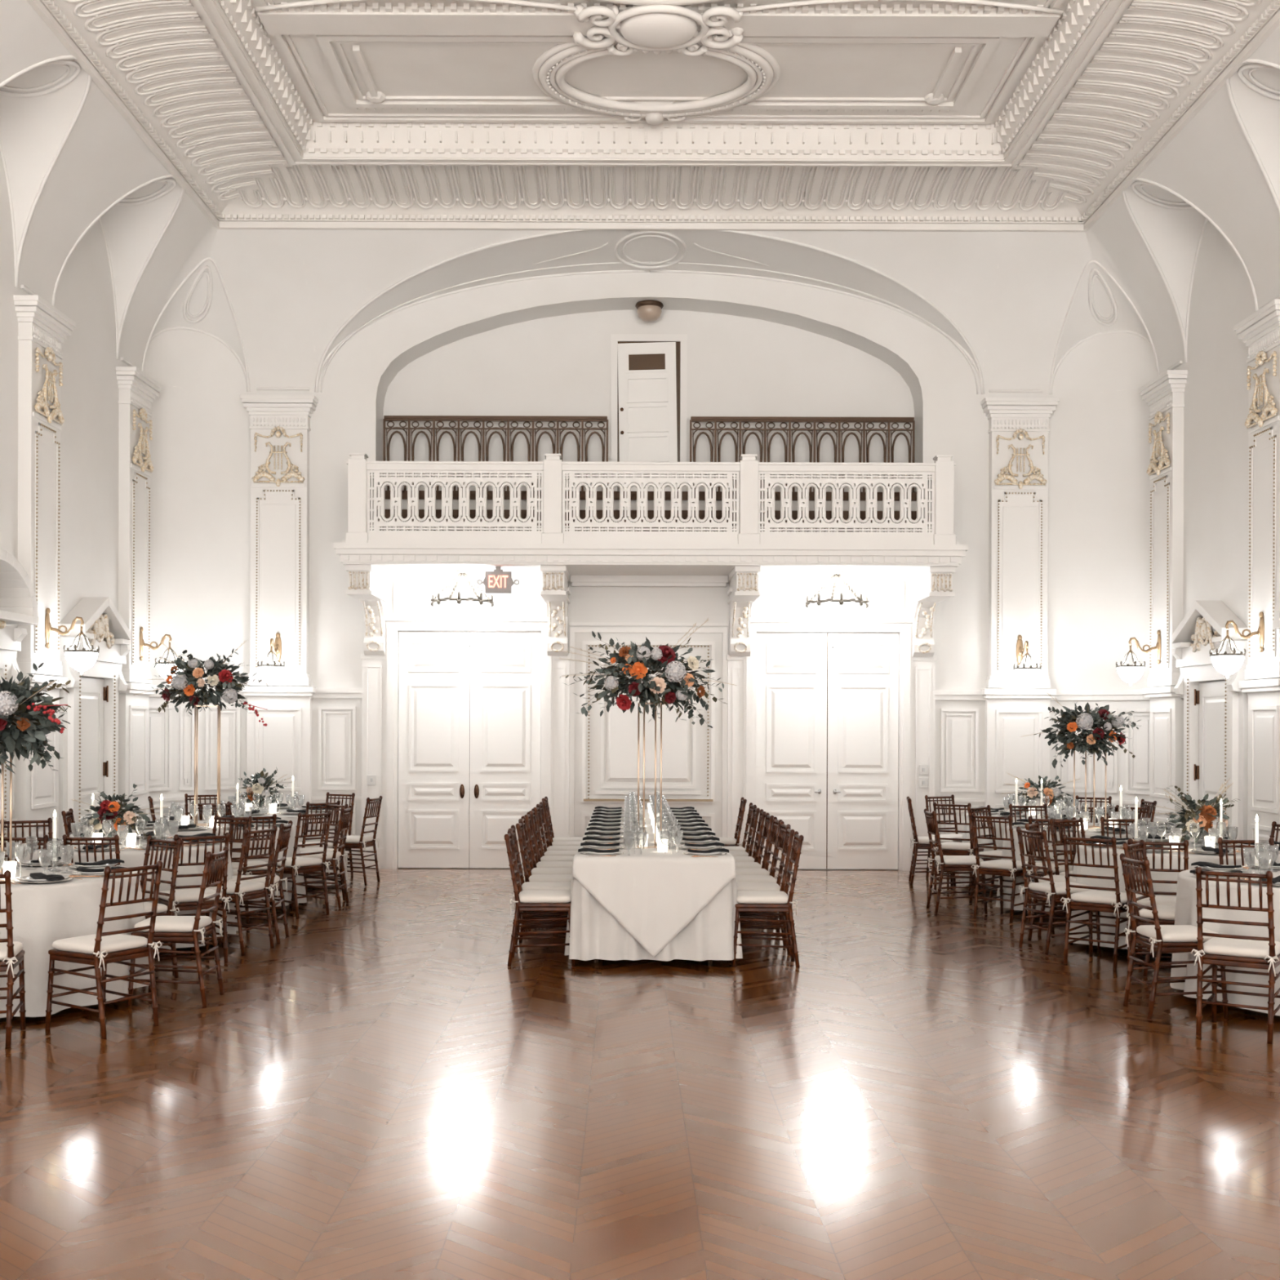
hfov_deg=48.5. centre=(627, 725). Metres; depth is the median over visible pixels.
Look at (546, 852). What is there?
cushion
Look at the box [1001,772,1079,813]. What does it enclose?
bouquet
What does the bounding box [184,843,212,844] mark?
charger plate
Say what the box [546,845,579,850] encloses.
cushion
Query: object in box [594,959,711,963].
table
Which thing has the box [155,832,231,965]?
banquet chair
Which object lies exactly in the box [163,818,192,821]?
dinner plate
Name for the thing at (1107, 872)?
tablecloth
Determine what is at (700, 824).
napkin
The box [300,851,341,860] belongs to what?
cushion
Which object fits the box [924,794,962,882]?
banquet chair
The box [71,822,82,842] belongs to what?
water goblet
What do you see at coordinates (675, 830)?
charger plate
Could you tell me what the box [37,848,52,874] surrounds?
water goblet
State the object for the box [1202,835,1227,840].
napkin
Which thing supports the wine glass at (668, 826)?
on the cloth
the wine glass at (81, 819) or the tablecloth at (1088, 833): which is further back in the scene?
the tablecloth at (1088, 833)
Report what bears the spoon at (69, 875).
on the tablecloth at (43, 914)
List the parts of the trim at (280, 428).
bead frame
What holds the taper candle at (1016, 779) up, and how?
on the tablecloth at (966, 828)
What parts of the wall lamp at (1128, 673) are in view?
lamp shade, arm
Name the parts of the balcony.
post, balustrade panel, post, handrail, balustrade panel, post, balustrade panel, post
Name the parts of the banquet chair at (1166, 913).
leg, backrest, leg, seat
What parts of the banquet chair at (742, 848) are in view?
leg, backrest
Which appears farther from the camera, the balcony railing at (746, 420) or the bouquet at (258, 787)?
the balcony railing at (746, 420)
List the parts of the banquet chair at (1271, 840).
leg, leg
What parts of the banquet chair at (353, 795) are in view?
leg, backrest, leg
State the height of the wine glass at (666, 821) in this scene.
0.205 m
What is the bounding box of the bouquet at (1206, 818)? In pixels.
[1155,779,1240,843]
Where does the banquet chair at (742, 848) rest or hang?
on the floor at (373, 1092)
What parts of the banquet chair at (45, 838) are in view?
leg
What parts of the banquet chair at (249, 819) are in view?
leg, backrest, leg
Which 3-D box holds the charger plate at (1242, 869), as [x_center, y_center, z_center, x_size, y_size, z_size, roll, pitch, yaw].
[3.816,0.926,9.151,0.314,0.014,0.314,0,0,45]
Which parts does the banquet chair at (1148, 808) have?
leg, backrest, leg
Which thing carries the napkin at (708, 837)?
on the dinner plate at (706, 841)
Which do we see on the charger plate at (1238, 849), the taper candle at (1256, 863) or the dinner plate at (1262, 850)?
the dinner plate at (1262, 850)
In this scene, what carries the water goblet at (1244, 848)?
on the tablecloth at (1186, 893)
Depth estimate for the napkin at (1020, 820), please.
13.42 m
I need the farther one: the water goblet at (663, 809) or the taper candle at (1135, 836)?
the water goblet at (663, 809)
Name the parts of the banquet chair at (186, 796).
leg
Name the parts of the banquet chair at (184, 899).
leg, seat, backrest, leg, leg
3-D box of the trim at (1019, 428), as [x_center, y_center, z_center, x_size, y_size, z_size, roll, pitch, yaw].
[4.583,-1.053,16.640,0.860,5.515,0.240,0,0,0]
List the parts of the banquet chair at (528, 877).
leg, backrest, leg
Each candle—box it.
[48,810,61,871]
[53,817,56,861]
[87,794,94,842]
[159,794,164,839]
[235,784,239,821]
[291,776,293,809]
[1015,778,1017,808]
[1037,779,1042,815]
[1120,786,1124,826]
[1133,797,1138,839]
[1215,799,1225,848]
[1252,814,1262,874]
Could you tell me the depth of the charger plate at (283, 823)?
12.84 m
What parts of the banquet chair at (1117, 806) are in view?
leg, leg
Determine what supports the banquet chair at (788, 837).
on the floor at (373, 1092)
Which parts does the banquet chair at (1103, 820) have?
leg, leg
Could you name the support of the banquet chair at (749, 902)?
on the floor at (373, 1092)
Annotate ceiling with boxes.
[40,0,1279,225]
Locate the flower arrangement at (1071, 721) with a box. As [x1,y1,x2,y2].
[1019,690,1141,768]
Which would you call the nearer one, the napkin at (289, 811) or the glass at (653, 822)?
the glass at (653, 822)
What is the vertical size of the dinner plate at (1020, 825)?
0.020 m
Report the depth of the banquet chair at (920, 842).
15.11 m
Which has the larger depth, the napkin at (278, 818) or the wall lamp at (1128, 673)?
the wall lamp at (1128, 673)
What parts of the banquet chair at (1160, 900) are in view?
leg, backrest, leg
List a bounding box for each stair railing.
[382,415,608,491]
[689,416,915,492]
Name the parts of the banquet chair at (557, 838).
leg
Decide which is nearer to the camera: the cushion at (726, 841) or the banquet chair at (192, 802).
the banquet chair at (192, 802)
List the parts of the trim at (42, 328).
bead frame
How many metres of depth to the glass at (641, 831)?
11.71 m
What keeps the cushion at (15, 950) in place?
on the banquet chair at (11, 953)
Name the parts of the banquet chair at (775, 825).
leg, backrest, leg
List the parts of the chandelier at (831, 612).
lamp shade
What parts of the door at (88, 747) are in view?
bead trim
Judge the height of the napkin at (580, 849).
0.035 m
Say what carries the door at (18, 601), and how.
in the wall at (199, 442)
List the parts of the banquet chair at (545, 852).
leg, backrest, leg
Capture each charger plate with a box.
[14,876,72,883]
[17,861,69,866]
[69,863,121,868]
[71,871,121,875]
[75,847,120,851]
[129,826,167,829]
[136,835,169,839]
[138,845,173,849]
[163,819,194,822]
[169,826,206,831]
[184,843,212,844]
[221,826,255,829]
[239,813,268,815]
[252,822,287,826]
[265,806,294,808]
[280,812,311,814]
[580,851,623,855]
[582,845,624,849]
[584,840,623,843]
[586,835,623,838]
[588,830,623,833]
[590,826,623,828]
[591,822,623,824]
[674,830,709,833]
[675,835,713,838]
[677,840,717,844]
[680,845,721,849]
[682,852,726,855]
[975,812,1001,814]
[996,813,1027,817]
[1042,815,1070,817]
[1043,828,1079,831]
[1093,829,1132,833]
[1133,828,1170,831]
[1134,837,1169,841]
[1138,849,1172,852]
[1190,849,1236,854]
[1193,873,1240,879]
[1194,866,1246,871]
[1235,848,1279,853]
[1244,863,1279,869]
[1256,883,1279,886]
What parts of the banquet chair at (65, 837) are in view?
leg, leg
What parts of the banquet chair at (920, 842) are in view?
backrest, leg, leg, seat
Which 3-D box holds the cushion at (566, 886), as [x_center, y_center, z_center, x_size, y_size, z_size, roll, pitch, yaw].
[-0.603,1.218,10.690,0.388,0.056,0.392,0,0,-1]
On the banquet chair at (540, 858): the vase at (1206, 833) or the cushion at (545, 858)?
the cushion at (545, 858)
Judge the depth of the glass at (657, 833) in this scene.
11.23 m
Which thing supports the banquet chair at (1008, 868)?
on the floor at (373, 1092)
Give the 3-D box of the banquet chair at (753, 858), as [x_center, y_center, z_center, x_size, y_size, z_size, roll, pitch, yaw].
[0.996,1.231,12.871,0.507,0.928,0.452,0,0,2]
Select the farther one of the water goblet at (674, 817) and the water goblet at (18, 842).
the water goblet at (674, 817)
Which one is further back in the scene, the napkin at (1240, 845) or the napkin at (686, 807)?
the napkin at (686, 807)
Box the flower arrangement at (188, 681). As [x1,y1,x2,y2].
[132,639,267,726]
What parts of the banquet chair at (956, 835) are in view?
leg, backrest, leg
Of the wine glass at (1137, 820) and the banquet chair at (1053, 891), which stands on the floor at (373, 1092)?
the banquet chair at (1053, 891)
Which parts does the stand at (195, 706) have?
rod, rod, frame, rod, rod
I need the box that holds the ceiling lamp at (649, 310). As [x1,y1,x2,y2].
[635,299,663,321]
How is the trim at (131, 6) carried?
attached to the ceiling
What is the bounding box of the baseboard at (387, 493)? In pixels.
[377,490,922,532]
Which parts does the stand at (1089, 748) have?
rod, rod, frame, rod, rod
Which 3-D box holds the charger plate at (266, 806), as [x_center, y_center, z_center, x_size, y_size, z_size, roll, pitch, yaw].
[-3.803,0.902,15.567,0.314,0.014,0.314,0,0,0]
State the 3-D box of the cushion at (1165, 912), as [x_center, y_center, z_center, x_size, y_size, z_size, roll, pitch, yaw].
[3.600,1.232,9.353,0.388,0.056,0.392,0,0,37]
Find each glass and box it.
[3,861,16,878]
[14,843,27,878]
[25,835,37,869]
[47,840,60,874]
[51,837,63,871]
[80,818,89,845]
[92,832,102,842]
[102,819,111,833]
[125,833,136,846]
[135,818,145,846]
[137,815,147,840]
[159,817,168,831]
[180,815,189,825]
[208,816,217,826]
[244,803,252,811]
[268,803,276,813]
[629,820,639,848]
[629,825,639,853]
[635,817,643,825]
[636,825,646,834]
[639,834,648,846]
[647,803,654,812]
[648,808,657,817]
[650,814,659,824]
[652,821,660,832]
[656,829,665,841]
[657,839,668,852]
[663,816,672,843]
[665,821,675,848]
[667,826,677,853]
[1028,808,1035,815]
[1053,805,1062,813]
[1079,817,1088,829]
[1108,822,1117,827]
[1136,819,1146,839]
[1141,817,1151,841]
[1155,821,1166,835]
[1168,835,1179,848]
[1189,822,1199,850]
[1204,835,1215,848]
[1216,822,1226,835]
[1254,843,1266,862]
[1257,840,1269,873]
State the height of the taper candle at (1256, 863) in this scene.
0.382 m
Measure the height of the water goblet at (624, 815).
0.165 m
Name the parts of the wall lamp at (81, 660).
arm, lamp shade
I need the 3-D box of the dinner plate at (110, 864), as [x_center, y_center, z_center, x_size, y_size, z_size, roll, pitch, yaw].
[-3.402,0.895,9.101,0.274,0.020,0.274,0,0,45]
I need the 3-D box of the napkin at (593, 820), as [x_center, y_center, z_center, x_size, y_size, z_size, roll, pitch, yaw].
[-0.203,0.890,13.240,0.290,0.035,0.108,0,0,0]
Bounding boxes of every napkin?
[26,841,70,846]
[29,872,64,880]
[30,855,61,862]
[34,836,62,841]
[75,858,124,866]
[76,866,125,872]
[77,832,92,837]
[82,844,108,848]
[134,822,159,826]
[139,820,159,822]
[140,831,159,835]
[151,842,173,846]
[164,816,181,820]
[176,823,196,828]
[178,832,216,836]
[183,839,222,841]
[228,823,253,826]
[244,809,258,813]
[252,817,281,820]
[257,820,288,823]
[276,803,288,806]
[286,809,306,813]
[301,804,325,807]
[577,848,618,853]
[580,841,619,846]
[582,836,619,840]
[584,831,620,835]
[586,826,620,831]
[587,822,620,826]
[589,818,621,822]
[591,815,621,818]
[592,812,621,815]
[593,808,622,812]
[595,806,622,808]
[666,806,694,809]
[669,809,697,812]
[671,812,699,815]
[671,815,702,818]
[673,819,705,822]
[675,822,708,826]
[677,826,711,831]
[680,831,715,835]
[682,836,719,840]
[684,842,724,846]
[687,848,728,853]
[972,809,999,812]
[980,806,1004,809]
[1000,811,1022,815]
[1012,822,1041,825]
[1016,818,1046,822]
[1046,826,1071,829]
[1049,813,1066,816]
[1062,807,1078,810]
[1078,812,1106,815]
[1085,840,1126,844]
[1089,835,1128,840]
[1104,826,1124,831]
[1137,825,1173,830]
[1139,822,1174,826]
[1142,833,1165,839]
[1146,844,1160,849]
[1189,869,1242,874]
[1191,861,1241,868]
[1201,846,1229,852]
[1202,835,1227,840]
[1240,844,1279,850]
[1242,840,1279,844]
[1252,858,1279,866]
[1257,875,1279,883]
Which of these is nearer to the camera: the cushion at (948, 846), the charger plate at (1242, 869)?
the charger plate at (1242, 869)
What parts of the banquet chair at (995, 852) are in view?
leg, backrest, seat, leg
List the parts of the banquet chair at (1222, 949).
leg, leg, backrest, seat, leg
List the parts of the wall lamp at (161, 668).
arm, lamp shade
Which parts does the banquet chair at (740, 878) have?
leg, backrest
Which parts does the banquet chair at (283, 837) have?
seat, leg, backrest, leg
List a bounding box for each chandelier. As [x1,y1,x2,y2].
[430,569,493,628]
[804,570,869,629]
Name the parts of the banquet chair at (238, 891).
leg, seat, backrest, leg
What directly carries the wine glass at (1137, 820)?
on the tablecloth at (1107, 872)
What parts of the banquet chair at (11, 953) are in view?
backrest, leg, seat, leg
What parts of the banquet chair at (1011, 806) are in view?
leg, backrest, leg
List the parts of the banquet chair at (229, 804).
leg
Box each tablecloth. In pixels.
[0,862,150,1017]
[13,836,238,953]
[116,820,306,911]
[192,808,347,885]
[564,809,742,960]
[958,809,1114,887]
[995,822,1183,911]
[1068,839,1279,949]
[1169,866,1279,1016]
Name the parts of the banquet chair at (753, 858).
leg, backrest, leg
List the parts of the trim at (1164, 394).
bead frame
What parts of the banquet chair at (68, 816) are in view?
leg, backrest, leg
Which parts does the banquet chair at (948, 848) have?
leg, leg, backrest, seat, leg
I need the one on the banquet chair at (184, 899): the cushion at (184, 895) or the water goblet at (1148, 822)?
the cushion at (184, 895)
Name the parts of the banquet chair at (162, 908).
leg, seat, backrest, leg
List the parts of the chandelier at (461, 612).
lamp shade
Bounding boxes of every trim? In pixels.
[0,55,1279,394]
[12,686,361,868]
[13,295,75,848]
[26,0,1279,231]
[64,0,1262,211]
[115,366,162,821]
[240,395,318,808]
[255,0,1063,125]
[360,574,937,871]
[583,644,713,801]
[934,688,1248,870]
[980,397,1059,810]
[1138,369,1187,835]
[1233,298,1279,846]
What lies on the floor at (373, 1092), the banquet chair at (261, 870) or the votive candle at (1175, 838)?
the banquet chair at (261, 870)
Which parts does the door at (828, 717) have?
handle, handle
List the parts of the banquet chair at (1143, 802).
leg, leg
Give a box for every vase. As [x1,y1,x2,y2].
[106,828,125,844]
[1191,830,1208,847]
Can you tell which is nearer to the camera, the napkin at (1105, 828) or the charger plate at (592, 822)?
the napkin at (1105, 828)
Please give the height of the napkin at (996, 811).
0.035 m
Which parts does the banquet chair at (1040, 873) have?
leg, seat, backrest, leg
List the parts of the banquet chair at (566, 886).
leg, backrest, leg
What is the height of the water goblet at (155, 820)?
0.165 m
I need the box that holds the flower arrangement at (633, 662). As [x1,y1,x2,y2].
[558,618,738,728]
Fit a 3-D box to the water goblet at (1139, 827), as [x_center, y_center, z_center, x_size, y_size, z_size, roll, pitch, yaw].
[3.940,0.851,10.850,0.080,0.165,0.082,0,0,0]
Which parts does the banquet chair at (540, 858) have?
leg, backrest, leg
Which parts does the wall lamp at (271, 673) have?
lamp shade, arm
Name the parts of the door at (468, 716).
handle, handle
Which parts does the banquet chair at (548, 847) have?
backrest, leg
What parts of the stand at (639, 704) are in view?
rod, rod, frame, rod, rod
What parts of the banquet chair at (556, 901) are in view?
leg, backrest, leg, seat, leg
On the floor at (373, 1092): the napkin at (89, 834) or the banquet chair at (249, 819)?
the banquet chair at (249, 819)
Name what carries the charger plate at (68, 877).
on the tablecloth at (43, 914)
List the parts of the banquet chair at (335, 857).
seat, leg, backrest, leg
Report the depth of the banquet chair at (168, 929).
8.53 m
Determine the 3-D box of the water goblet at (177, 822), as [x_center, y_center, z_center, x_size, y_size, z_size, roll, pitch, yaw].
[-3.515,0.827,11.020,0.080,0.165,0.082,0,0,0]
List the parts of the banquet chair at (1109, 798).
leg, leg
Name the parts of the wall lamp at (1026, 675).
arm, lamp shade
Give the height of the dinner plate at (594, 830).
0.020 m
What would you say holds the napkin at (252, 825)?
on the dinner plate
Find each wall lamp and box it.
[44,607,99,674]
[138,626,184,680]
[257,632,284,684]
[1013,635,1041,687]
[1115,630,1161,685]
[1208,611,1264,678]
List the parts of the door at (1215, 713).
bead trim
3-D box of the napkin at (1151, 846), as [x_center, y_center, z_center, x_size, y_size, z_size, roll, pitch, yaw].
[3.858,0.903,10.531,0.108,0.035,0.290,0,0,45]
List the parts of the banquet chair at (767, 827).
leg, backrest, leg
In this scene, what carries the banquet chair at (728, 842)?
on the floor at (373, 1092)
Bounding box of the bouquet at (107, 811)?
[69,783,168,842]
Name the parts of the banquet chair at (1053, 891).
leg, backrest, leg, seat, leg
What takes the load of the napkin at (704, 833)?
on the dinner plate at (701, 836)
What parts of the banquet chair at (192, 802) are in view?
leg, leg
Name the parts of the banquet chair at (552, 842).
leg, leg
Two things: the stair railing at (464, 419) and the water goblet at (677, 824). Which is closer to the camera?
the water goblet at (677, 824)
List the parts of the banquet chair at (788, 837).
leg, backrest, leg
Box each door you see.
[0,548,39,861]
[58,596,131,839]
[383,616,554,869]
[610,333,687,491]
[742,617,913,871]
[1171,600,1248,839]
[1272,590,1279,628]
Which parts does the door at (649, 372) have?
pane frame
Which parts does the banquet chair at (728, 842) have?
leg, backrest, leg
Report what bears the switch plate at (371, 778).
attached to the wall at (1002, 290)
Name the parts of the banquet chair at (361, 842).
seat, leg, backrest, leg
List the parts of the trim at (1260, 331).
bead frame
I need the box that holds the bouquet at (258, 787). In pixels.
[229,768,294,811]
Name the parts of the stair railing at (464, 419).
handrail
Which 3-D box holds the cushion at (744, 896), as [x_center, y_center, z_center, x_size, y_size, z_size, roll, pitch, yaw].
[0.955,1.223,10.145,0.388,0.056,0.392,0,0,1]
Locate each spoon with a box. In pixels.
[69,875,90,876]
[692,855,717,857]
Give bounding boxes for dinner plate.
[18,874,69,881]
[21,858,66,865]
[33,840,67,843]
[35,844,70,848]
[72,862,118,867]
[74,867,104,874]
[80,844,115,849]
[136,826,159,827]
[136,833,168,837]
[141,844,165,848]
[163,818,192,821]
[171,826,204,829]
[239,811,266,814]
[254,822,283,825]
[266,805,291,808]
[282,811,309,813]
[308,809,331,811]
[583,850,621,854]
[585,843,622,848]
[588,839,622,842]
[589,834,622,837]
[591,825,622,827]
[591,829,622,832]
[593,821,622,823]
[595,817,622,820]
[596,813,622,816]
[597,811,622,813]
[598,808,623,810]
[666,811,693,813]
[671,808,689,810]
[671,814,695,817]
[671,817,698,820]
[672,820,700,824]
[675,825,702,828]
[677,828,706,832]
[677,834,710,837]
[681,840,715,842]
[683,844,719,848]
[685,849,722,854]
[1015,824,1044,826]
[1043,813,1069,817]
[1097,828,1129,831]
[1137,836,1169,840]
[1140,828,1165,831]
[1192,848,1233,853]
[1197,864,1243,870]
[1198,838,1230,842]
[1204,871,1231,877]
[1237,843,1275,845]
[1237,847,1275,851]
[1248,862,1279,867]
[1252,878,1279,884]
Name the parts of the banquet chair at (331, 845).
leg, backrest, leg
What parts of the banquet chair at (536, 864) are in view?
leg, backrest, leg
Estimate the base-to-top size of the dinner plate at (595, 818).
0.020 m
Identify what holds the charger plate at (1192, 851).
on the tablecloth at (1107, 872)
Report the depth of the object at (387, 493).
16.72 m
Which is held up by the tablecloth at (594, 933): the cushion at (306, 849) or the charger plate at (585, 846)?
the charger plate at (585, 846)
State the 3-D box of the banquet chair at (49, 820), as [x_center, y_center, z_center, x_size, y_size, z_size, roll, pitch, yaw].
[-4.724,1.212,11.255,0.452,0.928,0.507,0,0,-30]
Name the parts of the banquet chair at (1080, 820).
leg, backrest, leg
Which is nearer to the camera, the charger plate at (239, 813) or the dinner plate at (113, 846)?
the dinner plate at (113, 846)
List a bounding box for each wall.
[0,0,248,854]
[231,229,1071,869]
[382,309,914,492]
[1049,24,1279,819]
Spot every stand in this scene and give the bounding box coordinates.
[0,755,12,874]
[194,705,220,826]
[637,702,662,848]
[1073,747,1106,828]
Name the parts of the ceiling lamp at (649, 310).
lamp shade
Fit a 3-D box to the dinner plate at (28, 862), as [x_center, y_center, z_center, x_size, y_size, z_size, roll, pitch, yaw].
[-3.803,0.894,9.267,0.274,0.020,0.274,0,0,0]
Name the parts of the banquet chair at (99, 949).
leg, seat, leg, leg, backrest, leg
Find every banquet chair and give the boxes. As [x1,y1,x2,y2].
[0,817,53,862]
[0,835,48,863]
[0,870,26,1047]
[44,860,163,1038]
[61,808,77,837]
[62,834,120,864]
[127,846,228,1006]
[139,835,182,977]
[147,795,155,821]
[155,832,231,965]
[184,793,217,815]
[189,801,230,820]
[190,825,277,955]
[193,802,233,820]
[212,814,252,926]
[217,820,293,944]
[229,813,278,922]
[261,810,331,919]
[288,805,351,908]
[298,800,340,894]
[299,802,348,903]
[324,791,355,875]
[344,795,382,885]
[504,830,575,966]
[507,825,570,945]
[515,820,572,942]
[518,815,573,917]
[524,812,573,917]
[528,808,573,911]
[533,804,577,856]
[536,801,579,850]
[542,796,582,841]
[542,799,581,845]
[719,796,746,846]
[724,802,755,854]
[728,805,759,856]
[731,831,804,967]
[733,808,766,865]
[735,813,773,912]
[735,816,782,932]
[735,821,791,933]
[736,826,795,955]
[906,796,955,886]
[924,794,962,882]
[924,808,987,914]
[933,801,983,895]
[967,804,1002,903]
[971,813,1039,922]
[1008,803,1048,822]
[1016,826,1102,955]
[1024,820,1088,945]
[1026,816,1076,924]
[1048,817,1085,930]
[1060,834,1142,969]
[1075,795,1111,810]
[1080,804,1119,822]
[1100,817,1146,839]
[1108,804,1150,823]
[1119,853,1228,1018]
[1122,838,1188,969]
[1122,839,1175,983]
[1138,799,1156,823]
[1190,866,1279,1044]
[1217,837,1275,866]
[1269,821,1279,846]
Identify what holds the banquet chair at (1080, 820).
on the floor at (373, 1092)
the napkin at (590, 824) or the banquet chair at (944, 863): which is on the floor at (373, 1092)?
the banquet chair at (944, 863)
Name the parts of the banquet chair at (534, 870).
backrest, leg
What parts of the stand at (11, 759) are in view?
rod, rod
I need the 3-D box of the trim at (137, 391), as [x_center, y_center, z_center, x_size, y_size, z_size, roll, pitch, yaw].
[-5.387,-1.085,15.660,0.240,5.515,0.860,0,0,0]
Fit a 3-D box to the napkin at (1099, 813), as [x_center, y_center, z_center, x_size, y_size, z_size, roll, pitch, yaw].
[4.776,0.905,14.581,0.108,0.035,0.290,0,0,-45]
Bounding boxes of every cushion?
[0,941,22,960]
[52,933,147,954]
[133,915,212,932]
[143,902,167,913]
[158,888,222,902]
[206,880,265,893]
[228,875,279,884]
[231,860,267,871]
[232,868,243,875]
[267,857,322,866]
[298,841,333,848]
[299,847,337,852]
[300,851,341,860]
[345,835,373,843]
[519,889,571,902]
[521,881,570,890]
[528,874,572,882]
[531,867,573,875]
[536,861,573,867]
[540,855,573,861]
[544,850,577,855]
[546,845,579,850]
[551,840,581,845]
[552,836,582,841]
[719,837,736,844]
[724,846,745,851]
[728,851,748,856]
[733,856,754,862]
[735,862,761,868]
[735,868,769,875]
[735,875,777,883]
[736,882,780,890]
[736,890,788,903]
[917,836,953,844]
[931,834,962,841]
[934,855,983,864]
[937,841,981,850]
[978,849,1002,858]
[979,859,1027,870]
[1028,881,1093,894]
[1031,862,1072,872]
[1038,875,1075,882]
[1059,871,1072,875]
[1071,889,1137,904]
[1131,894,1176,907]
[1136,924,1218,942]
[1138,904,1175,919]
[1203,937,1279,958]
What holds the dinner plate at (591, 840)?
on the charger plate at (620, 841)
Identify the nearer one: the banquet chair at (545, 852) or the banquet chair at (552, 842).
the banquet chair at (545, 852)
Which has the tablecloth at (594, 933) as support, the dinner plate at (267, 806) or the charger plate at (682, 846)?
the charger plate at (682, 846)
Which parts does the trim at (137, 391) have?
bead frame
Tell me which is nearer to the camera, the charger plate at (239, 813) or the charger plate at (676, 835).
the charger plate at (676, 835)
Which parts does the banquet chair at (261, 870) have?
leg, backrest, seat, leg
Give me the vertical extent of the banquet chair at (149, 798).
0.928 m
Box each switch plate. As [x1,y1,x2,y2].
[367,774,376,785]
[919,764,928,774]
[919,777,928,787]
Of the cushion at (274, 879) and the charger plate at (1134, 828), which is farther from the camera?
the charger plate at (1134, 828)
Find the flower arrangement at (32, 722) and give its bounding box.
[0,662,71,774]
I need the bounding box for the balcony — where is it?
[333,453,968,657]
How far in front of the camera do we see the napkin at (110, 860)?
9.10 m
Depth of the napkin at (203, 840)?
10.87 m
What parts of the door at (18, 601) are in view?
bead trim, frame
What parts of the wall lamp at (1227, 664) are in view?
lamp shade, arm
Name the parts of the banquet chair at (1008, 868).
leg, backrest, leg, seat, leg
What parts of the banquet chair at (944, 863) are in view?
leg, backrest, leg, seat, leg, leg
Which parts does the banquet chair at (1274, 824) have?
leg, backrest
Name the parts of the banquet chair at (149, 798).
backrest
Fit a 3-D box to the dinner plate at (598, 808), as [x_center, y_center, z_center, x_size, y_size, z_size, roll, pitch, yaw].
[-0.178,0.905,15.320,0.274,0.020,0.274,0,0,0]
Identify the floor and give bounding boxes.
[0,868,1279,1279]
[377,499,922,511]
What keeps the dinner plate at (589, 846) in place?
on the charger plate at (585, 846)
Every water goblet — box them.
[0,851,4,879]
[5,841,20,868]
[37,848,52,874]
[46,842,60,869]
[60,844,74,872]
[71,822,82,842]
[82,824,93,837]
[116,825,128,848]
[152,823,164,839]
[155,819,165,839]
[168,821,178,840]
[173,808,182,821]
[174,805,183,823]
[202,804,212,822]
[202,808,212,827]
[242,806,252,817]
[263,797,271,813]
[288,796,296,807]
[623,814,633,834]
[623,817,633,839]
[623,822,634,844]
[623,827,634,849]
[623,832,634,855]
[635,826,646,848]
[635,831,647,848]
[656,821,666,838]
[657,825,668,839]
[659,831,671,847]
[662,805,670,823]
[662,808,671,827]
[666,816,675,836]
[667,820,677,841]
[669,824,679,847]
[671,830,683,852]
[1048,808,1057,818]
[1053,809,1062,819]
[1080,811,1088,830]
[1094,807,1103,825]
[1129,823,1140,839]
[1137,825,1149,841]
[1147,822,1159,836]
[1170,827,1182,850]
[1208,827,1219,844]
[1226,826,1238,848]
[1243,847,1254,873]
[1257,851,1272,874]
[1264,844,1278,871]
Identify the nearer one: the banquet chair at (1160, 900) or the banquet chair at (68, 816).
the banquet chair at (1160, 900)
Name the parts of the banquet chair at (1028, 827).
leg, backrest, leg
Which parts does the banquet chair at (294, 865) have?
leg, leg, seat, backrest, leg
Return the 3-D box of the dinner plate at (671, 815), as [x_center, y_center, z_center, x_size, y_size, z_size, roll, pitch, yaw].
[0.552,0.908,14.280,0.274,0.020,0.274,0,0,0]
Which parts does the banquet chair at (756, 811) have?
leg, backrest, leg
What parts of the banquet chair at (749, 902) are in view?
leg, seat, leg, backrest, leg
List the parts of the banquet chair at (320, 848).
leg, backrest, leg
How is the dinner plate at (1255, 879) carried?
on the charger plate at (1276, 885)
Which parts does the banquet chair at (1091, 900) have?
leg, leg, backrest, seat, leg, leg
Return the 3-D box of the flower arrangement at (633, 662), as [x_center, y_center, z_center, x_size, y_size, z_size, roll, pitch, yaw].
[0.151,-0.394,10.679,1.187,0.830,1.051,0,0,38]
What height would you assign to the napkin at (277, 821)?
0.035 m
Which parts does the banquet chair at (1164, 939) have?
leg, backrest, leg, seat, leg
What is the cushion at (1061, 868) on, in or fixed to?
on the banquet chair at (1040, 873)
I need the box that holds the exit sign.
[476,566,519,593]
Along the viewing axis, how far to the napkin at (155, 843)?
10.42 m
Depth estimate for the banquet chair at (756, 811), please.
13.29 m
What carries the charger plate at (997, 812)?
on the tablecloth at (966, 828)
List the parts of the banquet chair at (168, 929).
leg, leg, seat, leg, backrest, leg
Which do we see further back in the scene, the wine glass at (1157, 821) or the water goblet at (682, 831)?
the wine glass at (1157, 821)
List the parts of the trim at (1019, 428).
bead frame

